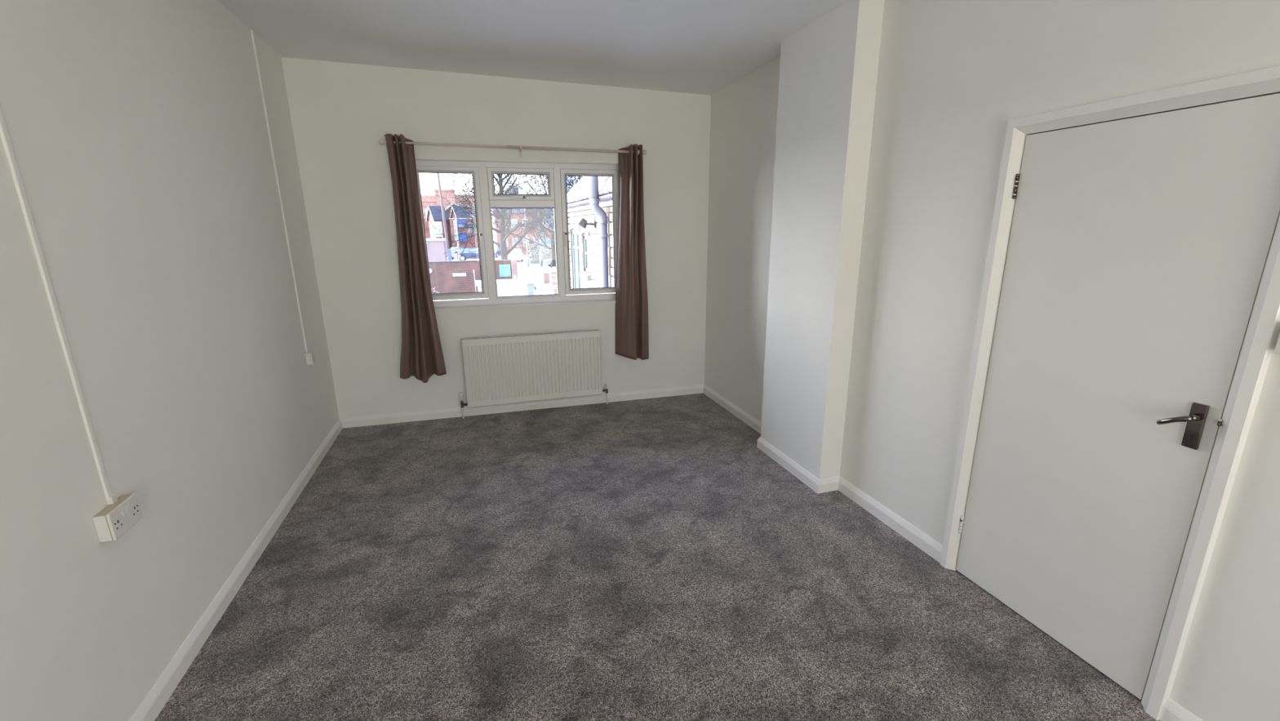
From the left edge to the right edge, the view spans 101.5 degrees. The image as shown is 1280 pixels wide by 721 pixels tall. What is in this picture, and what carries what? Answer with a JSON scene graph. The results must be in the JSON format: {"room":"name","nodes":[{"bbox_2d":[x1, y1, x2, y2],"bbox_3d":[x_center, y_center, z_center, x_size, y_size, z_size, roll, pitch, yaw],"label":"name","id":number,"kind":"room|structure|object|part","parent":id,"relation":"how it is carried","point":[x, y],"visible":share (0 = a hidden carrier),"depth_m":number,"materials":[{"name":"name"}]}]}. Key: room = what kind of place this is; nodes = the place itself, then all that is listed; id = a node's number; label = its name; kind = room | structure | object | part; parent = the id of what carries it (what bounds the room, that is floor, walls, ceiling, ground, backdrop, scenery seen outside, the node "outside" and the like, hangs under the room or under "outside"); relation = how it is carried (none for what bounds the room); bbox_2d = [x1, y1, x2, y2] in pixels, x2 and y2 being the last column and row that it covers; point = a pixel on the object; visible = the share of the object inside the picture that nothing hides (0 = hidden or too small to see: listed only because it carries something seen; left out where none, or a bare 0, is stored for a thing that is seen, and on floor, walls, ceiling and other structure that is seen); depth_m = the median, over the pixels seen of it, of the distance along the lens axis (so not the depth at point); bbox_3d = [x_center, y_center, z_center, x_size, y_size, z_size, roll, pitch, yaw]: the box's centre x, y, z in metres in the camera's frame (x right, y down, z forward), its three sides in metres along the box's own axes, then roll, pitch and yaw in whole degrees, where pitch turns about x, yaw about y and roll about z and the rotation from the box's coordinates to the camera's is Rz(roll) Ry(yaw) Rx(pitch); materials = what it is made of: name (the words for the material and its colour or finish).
{"room":"empty bedroom","nodes":[
{"label":"empty bedroom","id":0,"kind":"room"},
{"bbox_2d":[0,0,339,720],"bbox_3d":[-1.476,0.124,0.499,0.120,3.050,7.946,-5,15,-17],"label":"wall","id":1,"kind":"structure","parent":0,"point":[137,130],"depth_m":1.93,"materials":[{"name":"paint"}]},
{"bbox_2d":[0,106,118,504],"bbox_3d":[-1.753,-0.537,1.471,0.016,2.082,0.028,-5,15,-17],"label":"cable trunking","id":2,"kind":"object","parent":1,"relation":"attached to","point":[111,498],"visible":1,"depth_m":1.56,"materials":[{"name":"paint"}]},
{"bbox_2d":[93,492,142,542],"bbox_3d":[-1.726,0.518,1.732,0.045,0.095,0.151,-5,15,-17],"label":"wall socket","id":3,"kind":"object","parent":1,"relation":"attached to","point":[114,520],"visible":1,"depth_m":1.70,"materials":[{"name":"beige plastic"}]},
{"bbox_2d":[120,507,126,515],"bbox_3d":[-1.702,0.500,1.723,0.002,0.022,0.017,-5,15,-17],"label":"rocker switch","id":4,"kind":"object","parent":3,"relation":"attached to","point":[123,510],"depth_m":1.72,"materials":[{"name":"white plastic"}]},
{"bbox_2d":[124,504,130,512],"bbox_3d":[-1.709,0.495,1.743,0.002,0.022,0.017,-5,15,-17],"label":"rocker switch","id":5,"kind":"object","parent":3,"relation":"attached to","point":[127,507],"depth_m":1.74,"materials":[{"name":"white plastic"}]},
{"bbox_2d":[128,417,342,720],"bbox_3d":[-1.405,1.450,0.885,0.018,0.088,7.796,-5,15,-17],"label":"baseboard","id":6,"kind":"structure","parent":1,"relation":"attached to","point":[161,691],"depth_m":2.32,"materials":[{"name":"white wood"}]},
{"bbox_2d":[250,29,308,352],"bbox_3d":[-2.418,-1.062,3.524,0.012,2.071,0.018,-5,15,-17],"label":"cable trunking","id":7,"kind":"object","parent":1,"relation":"attached to","point":[251,30],"visible":1,"depth_m":3.49,"materials":[{"name":"paint"}]},
{"bbox_2d":[305,350,316,364],"bbox_3d":[-2.396,-0.020,3.806,0.045,0.090,0.086,-5,15,-17],"label":"wall socket","id":8,"kind":"object","parent":1,"relation":"attached to","point":[310,356],"visible":0.99,"depth_m":3.77,"materials":[{"name":"white plastic"}]},
{"bbox_3d":[-2.383,-0.021,3.811,0.009,0.090,0.085,-5,15,-17],"label":"plate","id":9,"kind":"part","parent":8,"relation":"part of","materials":[{"name":"white plastic"}]},
{"bbox_2d":[280,57,711,417],"bbox_3d":[-0.959,-0.962,4.718,3.758,3.050,0.271,-4,15,-15],"label":"wall","id":10,"kind":"structure","parent":0,"point":[340,112],"depth_m":4.39,"materials":[{"name":"paint"}]},
{"bbox_2d":[378,138,647,157],"bbox_3d":[-0.979,-1.730,4.314,2.140,0.109,0.109,-4,15,-15],"label":"pole","id":11,"kind":"object","parent":10,"relation":"attached to","point":[381,141],"visible":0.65,"depth_m":4.28,"materials":[{"name":"beige"}]},
{"bbox_2d":[384,133,446,382],"bbox_3d":[-1.867,-0.775,4.252,0.372,1.969,0.133,-4,15,-15],"label":"curtain","id":12,"kind":"object","parent":11,"relation":"hanging from","point":[422,357],"visible":1,"depth_m":4.27,"materials":[{"name":"brown fabric"}]},
{"bbox_2d":[615,143,648,359],"bbox_3d":[-0.081,-0.934,4.740,0.319,1.908,0.117,-1,14,-4],"label":"curtain","id":13,"kind":"object","parent":11,"relation":"hanging from","point":[632,336],"visible":1,"depth_m":4.75,"materials":[{"name":"brown fabric"}]},
{"bbox_2d":[415,160,618,311],"bbox_3d":[-1.019,-1.092,4.595,1.890,1.231,0.166,-4,15,-15],"label":"window","id":14,"kind":"structure","parent":10,"relation":"in","point":[482,173],"depth_m":4.60,"materials":[{"name":"white plastic"}]},
{"bbox_3d":[-1.843,-1.058,4.410,0.049,1.100,0.045,-4,15,-15],"label":"sash rail","id":15,"kind":"part","parent":14,"relation":"part of","materials":[{"name":"white plastic"}]},
{"bbox_3d":[-1.617,-1.585,4.341,0.526,0.049,0.045,-4,15,-15],"label":"sash rail","id":16,"kind":"part","parent":14,"relation":"part of","materials":[{"name":"white plastic"}]},
{"bbox_3d":[-1.608,-0.567,4.602,0.526,0.049,0.045,-4,15,-15],"label":"sash rail","id":17,"kind":"part","parent":14,"relation":"part of","materials":[{"name":"white plastic"}]},
{"bbox_3d":[-1.383,-1.094,4.533,0.049,1.100,0.045,-4,15,-15],"label":"sash rail","id":18,"kind":"part","parent":14,"relation":"part of","materials":[{"name":"white plastic"}]},
{"bbox_3d":[-1.368,-1.032,4.505,0.018,0.127,0.014,-4,15,-15],"label":"lever","id":19,"kind":"part","parent":14,"relation":"part of","materials":[{"name":"white plastic"}]},
{"bbox_3d":[-1.272,-1.506,4.461,0.047,0.264,0.045,-4,15,-15],"label":"sash rail","id":20,"kind":"part","parent":14,"relation":"part of","materials":[{"name":"white plastic"}]},
{"bbox_3d":[-1.039,-1.677,4.500,1.830,0.050,0.055,-4,15,-15],"label":"frame rail","id":21,"kind":"part","parent":14,"relation":"part of","materials":[{"name":"white plastic"}]},
{"bbox_3d":[-1.053,-1.404,4.501,0.127,0.018,0.014,-4,15,-15],"label":"lever","id":22,"kind":"part","parent":14,"relation":"part of","materials":[{"name":"white plastic"}]},
{"bbox_3d":[-1.028,-1.630,4.499,0.555,0.047,0.045,-4,15,-15],"label":"sash rail","id":23,"kind":"part","parent":14,"relation":"part of","materials":[{"name":"white plastic"}]},
{"bbox_3d":[-1.026,-1.420,4.553,0.555,0.047,0.045,-4,15,-15],"label":"sash rail","id":24,"kind":"part","parent":14,"relation":"part of","materials":[{"name":"white plastic"}]},
{"bbox_3d":[-1.029,-0.558,4.787,1.830,0.050,0.055,-4,15,-15],"label":"frame rail","id":25,"kind":"part","parent":14,"relation":"part of","materials":[{"name":"white plastic"}]},
{"bbox_3d":[-1.007,-0.503,4.721,1.890,0.027,0.116,-4,15,-15],"label":"sill","id":26,"kind":"part","parent":14,"relation":"part of","materials":[{"name":"white plastic"}]},
{"bbox_3d":[-0.783,-1.544,4.592,0.047,0.264,0.045,-4,15,-15],"label":"sash rail","id":27,"kind":"part","parent":14,"relation":"part of","materials":[{"name":"white plastic"}]},
{"bbox_3d":[-0.674,-1.145,4.724,0.048,1.098,0.045,-4,15,-15],"label":"sash rail","id":28,"kind":"part","parent":14,"relation":"part of","materials":[{"name":"white plastic"}]},
{"bbox_3d":[-0.666,-1.086,4.693,0.018,0.127,0.014,-4,15,-15],"label":"lever","id":29,"kind":"part","parent":14,"relation":"part of","materials":[{"name":"white plastic"}]},
{"bbox_3d":[-0.452,-1.671,4.654,0.520,0.048,0.045,-4,15,-15],"label":"sash rail","id":30,"kind":"part","parent":14,"relation":"part of","materials":[{"name":"white plastic"}]},
{"bbox_3d":[-0.442,-0.654,4.915,0.520,0.048,0.045,-4,15,-15],"label":"sash rail","id":31,"kind":"part","parent":14,"relation":"part of","materials":[{"name":"white plastic"}]},
{"bbox_3d":[-0.220,-1.180,4.845,0.048,1.098,0.045,-4,15,-15],"label":"sash rail","id":32,"kind":"part","parent":14,"relation":"part of","materials":[{"name":"white plastic"}]},
{"bbox_2d":[339,384,703,427],"bbox_3d":[-0.957,0.413,4.913,3.358,0.088,0.018,-4,15,-15],"label":"baseboard","id":33,"kind":"structure","parent":10,"relation":"attached to","point":[399,417],"depth_m":4.85,"materials":[{"name":"white wood"}]},
{"bbox_2d":[461,328,602,407],"bbox_3d":[-0.960,0.062,4.779,1.223,0.628,0.099,-4,15,-15],"label":"radiator","id":34,"kind":"object","parent":10,"relation":"attached to","point":[512,369],"visible":1,"depth_m":4.72,"materials":[{"name":"white metal"}]},
{"bbox_2d":[458,392,467,417],"bbox_3d":[-1.573,0.402,4.677,0.072,0.242,0.037,-4,15,-15],"label":"radiator valve","id":35,"kind":"object","parent":34,"relation":"attached to","point":[460,394],"visible":1,"depth_m":4.66,"materials":[{"name":"beige plastic"}]},
{"bbox_3d":[-1.542,0.113,4.604,0.005,0.606,0.055,-4,15,-15],"label":"panel","id":36,"kind":"part","parent":34,"relation":"part of","materials":[{"name":"white metal"}]},
{"bbox_2d":[462,328,600,341],"bbox_3d":[-0.958,-0.229,4.684,1.219,0.018,0.056,-4,15,-15],"label":"grille","id":37,"kind":"object","parent":34,"relation":"attached to","point":[588,332],"depth_m":4.68,"materials":[{"name":"white metal"}]},
{"bbox_3d":[-0.369,0.011,4.915,0.005,0.606,0.055,-4,15,-15],"label":"panel","id":38,"kind":"part","parent":34,"relation":"part of","materials":[{"name":"white metal"}]},
{"bbox_2d":[602,384,608,404],"bbox_3d":[-0.337,0.328,5.013,0.066,0.197,0.025,-4,15,-15],"label":"radiator valve","id":39,"kind":"object","parent":34,"relation":"attached to","point":[606,385],"visible":1,"depth_m":5.00,"materials":[{"name":"white plastic"}]},
{"bbox_2d":[217,0,848,95],"bbox_3d":[0.195,-1.509,0.707,3.757,0.320,8.300,-5,15,-17],"label":"ceiling","id":40,"kind":"structure","parent":0,"point":[691,46],"depth_m":3.28,"materials":[{"name":"paint"}]},
{"bbox_2d":[155,392,1160,720],"bbox_3d":[0.322,1.401,1.432,3.677,0.120,7.900,-5,15,-17],"label":"floor","id":41,"kind":"structure","parent":0,"point":[644,559],"depth_m":2.39,"materials":[{"name":"carpet"}]},
{"bbox_2d":[760,0,884,479],"bbox_3d":[1.155,-0.636,3.370,0.280,3.050,0.731,-5,15,-17],"label":"wall","id":42,"kind":"structure","parent":0,"point":[828,68],"depth_m":3.17,"materials":[{"name":"paint"}]},
{"bbox_2d":[756,436,819,493],"bbox_3d":[1.024,0.714,3.670,0.018,0.088,0.767,-5,15,-17],"label":"baseboard","id":43,"kind":"structure","parent":42,"relation":"attached to","point":[799,472],"depth_m":3.62,"materials":[{"name":"white wood"}]},
{"bbox_2d":[817,475,839,493],"bbox_3d":[1.208,0.795,3.346,0.170,0.088,0.018,-5,15,-17],"label":"baseboard","id":44,"kind":"structure","parent":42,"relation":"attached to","point":[828,484],"depth_m":3.34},
{"bbox_2d":[704,0,1279,720],"bbox_3d":[1.857,-0.147,1.438,0.128,3.050,7.820,-5,15,-17],"label":"wall","id":45,"kind":"structure","parent":0,"point":[953,74],"depth_m":2.43,"materials":[{"name":"paint"}]},
{"bbox_2d":[702,384,761,433],"bbox_3d":[0.859,0.451,4.703,0.018,0.088,1.402,-5,15,-17],"label":"baseboard","id":46,"kind":"structure","parent":45,"relation":"attached to","point":[756,424],"depth_m":4.72,"materials":[{"name":"white wood"}]},
{"bbox_2d":[838,475,942,562],"bbox_3d":[1.400,0.883,2.998,0.018,0.088,0.817,-5,15,-17],"label":"baseboard","id":47,"kind":"structure","parent":45,"relation":"attached to","point":[923,541],"depth_m":2.92,"materials":[{"name":"white wood"}]},
{"bbox_2d":[939,65,1279,719],"bbox_3d":[1.657,0.128,1.960,0.119,2.060,0.902,-5,15,-17],"label":"door","id":48,"kind":"structure","parent":45,"relation":"in","point":[1139,247],"depth_m":1.84,"materials":[{"name":"paint"}]},
{"bbox_3d":[1.519,0.031,2.344,0.030,2.060,0.064,-5,15,-17],"label":"architrave","id":49,"kind":"part","parent":48,"relation":"part of","materials":[{"name":"white wood"}]},
{"bbox_3d":[1.636,-0.838,1.709,0.030,0.064,0.902,-5,15,-17],"label":"architrave","id":50,"kind":"part","parent":48,"relation":"part of","materials":[{"name":"white wood"}]},
{"bbox_3d":[1.714,0.189,1.667,0.050,0.059,0.091,-5,15,-17],"label":"lever","id":51,"kind":"part","parent":48,"relation":"part of","materials":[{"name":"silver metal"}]},
{"bbox_3d":[1.753,0.207,1.649,0.010,0.147,0.040,-5,15,-17],"label":"handle plate","id":52,"kind":"part","parent":48,"relation":"part of","materials":[{"name":"brown metal"}]},
{"bbox_3d":[1.769,0.227,1.569,0.030,2.060,0.064,-5,15,-17],"label":"architrave","id":53,"kind":"part","parent":48,"relation":"part of","materials":[{"name":"white wood"}]},
{"bbox_2d":[1159,697,1203,720],"bbox_3d":[2.364,1.640,0.010,0.018,0.088,3.838,-5,15,-17],"label":"baseboard","id":54,"kind":"structure","parent":45,"relation":"attached to","point":[1172,710],"depth_m":1.75,"materials":[{"name":"white wood"}]},
{"bbox_2d":[1274,333,1279,352],"bbox_3d":[1.786,-0.056,1.404,0.043,0.086,0.086,-5,15,-17],"label":"light switch","id":55,"kind":"object","parent":45,"relation":"attached to","point":[1277,345],"visible":1,"depth_m":1.44,"materials":[{"name":"white plastic"}]},
{"label":"outside","id":56,"kind":"structure","parent":0,"visible":0},
{"bbox_2d":[447,240,551,284],"bbox_3d":[-30.560,-19.865,95.929,180.000,0.200,194.940,-5,15,-17],"label":"ground","id":57,"kind":"structure","parent":56,"point":[534,271],"depth_m":53.75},
{"bbox_2d":[426,238,448,261],"bbox_3d":[-18.108,-8.232,42.873,4.400,3.390,4.200,-5,15,-17],"label":"garage","id":58,"kind":"structure","parent":57,"relation":"on","point":[436,247],"depth_m":41.26,"materials":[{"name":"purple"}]},
{"bbox_2d":[431,221,443,238],"bbox_3d":[-32.799,-19.896,84.953,1.470,5.350,0.140,-5,15,-17],"label":"window","id":59,"kind":"structure","parent":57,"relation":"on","point":[437,224],"depth_m":84.55,"materials":[{"name":"grey"}]},
{"bbox_2d":[426,205,449,248],"bbox_3d":[-33.557,-21.677,86.996,2.400,7.800,2.760,12,19,39],"label":"gabled house","id":60,"kind":"structure","parent":57,"relation":"on","point":[434,217],"depth_m":86.02,"materials":[{"name":"brick"}]},
{"bbox_2d":[436,173,452,261],"bbox_3d":[-13.849,-10.964,35.942,1.400,12.056,0.274,-5,15,-17],"label":"utility pole","id":61,"kind":"object","parent":57,"relation":"on","point":[449,251],"visible":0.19,"depth_m":36.34,"materials":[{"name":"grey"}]},
{"bbox_2d":[421,189,475,218],"bbox_3d":[-40.502,-30.545,113.384,12.400,12.000,7.700,-5,15,-17],"label":"terrace","id":62,"kind":"object","parent":57,"relation":"on","point":[427,199],"visible":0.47,"depth_m":108.52,"materials":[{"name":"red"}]},
{"bbox_2d":[423,217,478,248],"bbox_3d":[-31.380,-20.815,87.582,11.000,5.800,4.750,-5,15,-17],"label":"shop","id":63,"kind":"structure","parent":57,"relation":"on","point":[451,222],"depth_m":87.05,"materials":[{"name":"brick"}]},
{"bbox_2d":[446,250,457,258],"bbox_3d":[-27.649,-14.783,72.723,4.200,1.424,2.041,-3,15,-9],"label":"parked car","id":64,"kind":"object","parent":57,"relation":"on","point":[453,255],"visible":0.19,"depth_m":72.23,"materials":[{"name":"grey paint"}]},
{"bbox_2d":[453,217,461,260],"bbox_3d":[-19.748,-12.727,56.662,0.363,5.280,0.326,-5,15,-17],"label":"street lamp","id":65,"kind":"object","parent":57,"relation":"on","point":[455,220],"visible":0.71,"depth_m":56.52,"materials":[{"name":"grey metal"}]},
{"bbox_2d":[449,246,465,253],"bbox_3d":[-28.020,-16.601,79.709,2.041,1.484,4.000,3,15,12],"label":"parked car","id":66,"kind":"object","parent":57,"relation":"on","point":[452,247],"visible":0.13,"depth_m":79.22,"materials":[{"name":"blue paint"}]},
{"bbox_2d":[444,202,473,218],"bbox_3d":[-32.328,-23.339,91.928,7.100,8.550,5.560,-5,15,-17],"label":"gabled house","id":67,"kind":"structure","parent":57,"relation":"on","point":[447,207],"depth_m":88.68,"materials":[{"name":"brick"}]},
{"bbox_2d":[448,205,471,220],"bbox_3d":[-30.193,-22.071,88.413,2.400,7.800,2.760,12,19,39],"label":"gabled house","id":68,"kind":"structure","parent":57,"relation":"on","point":[454,215],"depth_m":87.16,"materials":[{"name":"brick"}]},
{"bbox_2d":[456,247,479,260],"bbox_3d":[-21.911,-14.102,69.342,4.600,1.684,2.191,-4,15,-13],"label":"parked car","id":69,"kind":"object","parent":57,"relation":"on","point":[468,254],"visible":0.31,"depth_m":68.32,"materials":[{"name":"blue paint"}]},
{"bbox_3d":[-22.368,-14.543,69.118,3.421,0.680,1.755,-4,15,-13],"label":"cabin glass","id":70,"kind":"part","parent":69,"relation":"part of","materials":[{"name":"blue"}]},
{"bbox_2d":[428,258,517,300],"bbox_3d":[-9.818,-3.911,27.311,6.780,2.600,0.410,-5,15,-17],"label":"brick wall","id":71,"kind":"structure","parent":57,"relation":"on","point":[442,278],"depth_m":27.20,"materials":[{"name":"brown brick"}]},
{"bbox_2d":[452,272,466,276],"bbox_3d":[-9.380,-4.453,27.146,0.670,0.175,0.023,-5,15,-17],"label":"board","id":72,"kind":"object","parent":71,"relation":"attached to","point":[458,274],"visible":1,"depth_m":27.14,"materials":[{"name":"grey"}]},
{"bbox_2d":[498,264,511,276],"bbox_3d":[-7.172,-4.777,27.776,0.580,0.640,0.023,-5,15,-17],"label":"notice","id":73,"kind":"object","parent":71,"relation":"attached to","point":[504,269],"visible":1,"depth_m":27.77,"materials":[{"name":"teal"}]},
{"bbox_2d":[472,269,477,298],"bbox_3d":[-8.593,-3.679,27.317,0.107,2.126,0.050,-5,15,-17],"label":"marker post","id":74,"kind":"object","parent":57,"relation":"on","point":[473,269],"visible":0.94,"depth_m":27.18,"materials":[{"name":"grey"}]},
{"bbox_2d":[424,173,552,260],"bbox_3d":[-11.141,-14.337,41.345,12.370,15.909,10.807,-4,15,-12],"label":"bare tree","id":75,"kind":"object","parent":57,"relation":"on","point":[503,235],"visible":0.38,"depth_m":41.25,"materials":[{"name":"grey plant"}]},
{"bbox_2d":[493,246,501,257],"bbox_3d":[-21.673,-16.117,77.555,2.071,1.504,4.200,0,14,3],"label":"parked car","id":76,"kind":"object","parent":57,"relation":"on","point":[497,250],"visible":0.25,"depth_m":76.81,"materials":[{"name":"blue paint"}]},
{"bbox_3d":[-21.657,-16.648,77.868,1.634,0.600,2.959,0,14,3],"label":"cabin glass","id":77,"kind":"part","parent":76,"relation":"part of","materials":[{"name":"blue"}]},
{"bbox_2d":[475,278,555,298],"bbox_3d":[-4.019,-1.337,17.161,2.440,2.550,1.260,-5,15,-17],"label":"garden shed","id":78,"kind":"object","parent":57,"relation":"on","point":[519,286],"visible":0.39,"depth_m":16.45,"materials":[{"name":"grey"}]},
{"bbox_3d":[-3.444,-1.201,16.754,0.160,2.480,0.040,-5,15,-17],"label":"corner post","id":79,"kind":"part","parent":78,"relation":"part of","materials":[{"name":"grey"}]},
{"bbox_2d":[507,248,523,261],"bbox_3d":[-16.094,-13.630,67.555,2.091,1.554,4.300,-3,15,-11],"label":"parked car","id":80,"kind":"object","parent":57,"relation":"on","point":[515,253],"visible":0.8,"depth_m":66.33,"materials":[{"name":"grey paint"}]},
{"bbox_3d":[-16.183,-14.159,67.860,1.655,0.650,3.059,-3,15,-11],"label":"cabin glass","id":81,"kind":"part","parent":80,"relation":"part of","materials":[{"name":"blue"}]},
{"bbox_2d":[492,208,555,255],"bbox_3d":[-17.146,-21.288,84.191,12.300,8.150,6.600,-5,15,-17],"label":"brick block","id":82,"kind":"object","parent":57,"relation":"on","point":[508,242],"visible":0.2,"depth_m":80.83,"materials":[{"name":"red brick"}]},
{"bbox_3d":[-19.279,-20.998,80.215,0.700,1.060,0.060,-5,15,-17],"label":"pane","id":83,"kind":"part","parent":82,"relation":"part of","materials":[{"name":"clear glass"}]},
{"bbox_2d":[524,208,528,266],"bbox_3d":[-12.518,-13.957,57.277,0.318,7.230,0.237,-5,15,-17],"label":"street lamp","id":84,"kind":"object","parent":57,"relation":"on","point":[527,256],"visible":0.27,"depth_m":57.75,"materials":[{"name":"grey metal"}]},
{"bbox_2d":[528,248,542,261],"bbox_3d":[-12.029,-12.171,60.004,1.966,1.604,1.888,-5,15,-17],"label":"shrub","id":85,"kind":"object","parent":57,"relation":"on","point":[535,251],"visible":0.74,"depth_m":59.82,"materials":[{"name":"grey plant"}]},
{"bbox_2d":[537,213,542,266],"bbox_3d":[-11.106,-14.079,57.702,0.378,7.230,0.356,-5,15,-17],"label":"street lamp","id":86,"kind":"object","parent":57,"relation":"on","point":[540,242],"visible":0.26,"depth_m":58.17,"materials":[{"name":"grey metal"}]},
{"bbox_2d":[528,244,555,263],"bbox_3d":[-9.447,-12.896,62.995,7.750,2.280,0.350,-5,15,-17],"label":"wall","id":87,"kind":"structure","parent":57,"relation":"on","point":[543,248],"depth_m":62.14,"materials":[{"name":"grey"}]},
{"bbox_2d":[512,174,578,269],"bbox_3d":[-8.807,-15.282,51.846,9.334,12.484,8.191,10,18,37],"label":"bare tree","id":88,"kind":"object","parent":57,"relation":"on","point":[552,248],"visible":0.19,"depth_m":52.25,"materials":[{"name":"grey plant"}]},
{"bbox_2d":[542,269,549,284],"bbox_3d":[-5.114,-4.001,28.681,0.348,2.010,0.348,-5,15,-17],"label":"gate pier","id":89,"kind":"structure","parent":57,"relation":"on","point":[545,273],"depth_m":28.40,"materials":[{"name":"brick"}]},
{"bbox_2d":[542,257,551,266],"bbox_3d":[-8.456,-11.104,57.689,4.300,1.424,2.071,-6,15,-21],"label":"parked car","id":90,"kind":"object","parent":57,"relation":"on","point":[547,261],"visible":0.23,"depth_m":56.37,"materials":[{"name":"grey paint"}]},
{"bbox_2d":[542,240,555,244],"bbox_3d":[-11.046,-14.437,68.482,3.400,2.570,0.080,-5,15,-17],"label":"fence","id":91,"kind":"object","parent":57,"relation":"on","point":[547,242],"visible":0.1,"depth_m":67.90,"materials":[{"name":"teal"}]},
{"bbox_2d":[543,246,555,258],"bbox_3d":[-10.212,-12.481,60.972,1.966,1.824,1.918,6,16,22],"label":"shrub","id":92,"kind":"object","parent":57,"relation":"on","point":[548,254],"visible":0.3,"depth_m":60.68,"materials":[{"name":"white plant"}]},
{"bbox_2d":[549,266,557,293],"bbox_3d":[-3.543,-2.615,21.973,0.444,2.630,0.444,-5,15,-17],"label":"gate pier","id":93,"kind":"structure","parent":57,"relation":"on","point":[553,272],"depth_m":21.59,"materials":[{"name":"brick"}]},
{"bbox_2d":[543,175,582,234],"bbox_3d":[-2.955,-6.488,26.561,3.812,7.852,3.551,-5,15,-17],"label":"evergreen tree","id":94,"kind":"object","parent":57,"relation":"on","point":[571,183],"visible":0.04,"depth_m":25.81,"materials":[{"name":"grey plant"}]},
{"bbox_2d":[566,176,614,288],"bbox_3d":[0.978,-1.305,8.016,3.717,6.942,4.701,-5,15,-17],"label":"building","id":95,"kind":"structure","parent":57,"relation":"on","point":[584,243],"depth_m":7.71,"materials":[{"name":"grey"}]},
{"bbox_3d":[-1.080,-2.033,8.840,0.007,0.190,0.345,-5,15,-17],"label":"pane","id":96,"kind":"part","parent":95,"relation":"part of","materials":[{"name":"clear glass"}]},
{"bbox_3d":[-1.076,-1.561,8.961,0.007,0.705,0.345,-5,15,-17],"label":"pane","id":97,"kind":"part","parent":95,"relation":"part of","materials":[{"name":"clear glass"}]},
{"bbox_3d":[-0.958,-1.468,8.595,0.007,0.705,0.345,-5,15,-17],"label":"pane","id":98,"kind":"part","parent":95,"relation":"part of","materials":[{"name":"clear glass"}]},
{"bbox_2d":[575,216,595,228],"bbox_3d":[-0.738,-1.870,7.092,0.255,0.160,0.170,-5,15,-17],"label":"floodlight","id":99,"kind":"object","parent":95,"relation":"attached to","point":[581,222],"visible":1,"depth_m":7.02,"materials":[{"name":"black metal"}]},
{"bbox_3d":[-0.821,-1.891,7.060,0.083,0.101,0.170,-5,15,-17],"label":"glass","id":100,"kind":"part","parent":99,"relation":"part of","materials":[{"name":"grey glass"}]},
{"bbox_3d":[-0.684,-1.853,7.114,0.142,0.080,0.080,-5,15,-17],"label":"arm","id":101,"kind":"part","parent":99,"relation":"part of","materials":[{"name":"white metal"}]},
{"bbox_3d":[-0.778,-1.308,7.978,0.190,0.118,0.600,-5,15,-17],"label":"sill","id":102,"kind":"part","parent":95,"relation":"part of","materials":[{"name":"stone"}]},
{"bbox_3d":[-0.764,-1.727,7.876,0.007,0.190,0.380,-5,15,-17],"label":"pane","id":103,"kind":"part","parent":95,"relation":"part of","materials":[{"name":"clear glass"}]},
{"bbox_3d":[-0.762,-1.497,7.935,0.007,0.205,0.380,-5,15,-17],"label":"pane","id":104,"kind":"part","parent":95,"relation":"part of","materials":[{"name":"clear glass"}]},
{"bbox_2d":[567,193,612,208],"bbox_3d":[-0.723,-2.163,7.158,0.115,0.063,4.530,-5,15,-17],"label":"gutter","id":105,"kind":"object","parent":95,"relation":"attached to","point":[609,197],"visible":0.46,"depth_m":7.00,"materials":[{"name":"grey plastic"}]},
{"bbox_2d":[589,176,610,287],"bbox_3d":[-0.478,-0.541,6.680,0.248,6.150,0.122,-5,15,-17],"label":"pipe","id":106,"kind":"object","parent":95,"relation":"attached to","point":[596,208],"visible":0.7,"depth_m":6.38,"materials":[{"name":"grey"}]}
]}

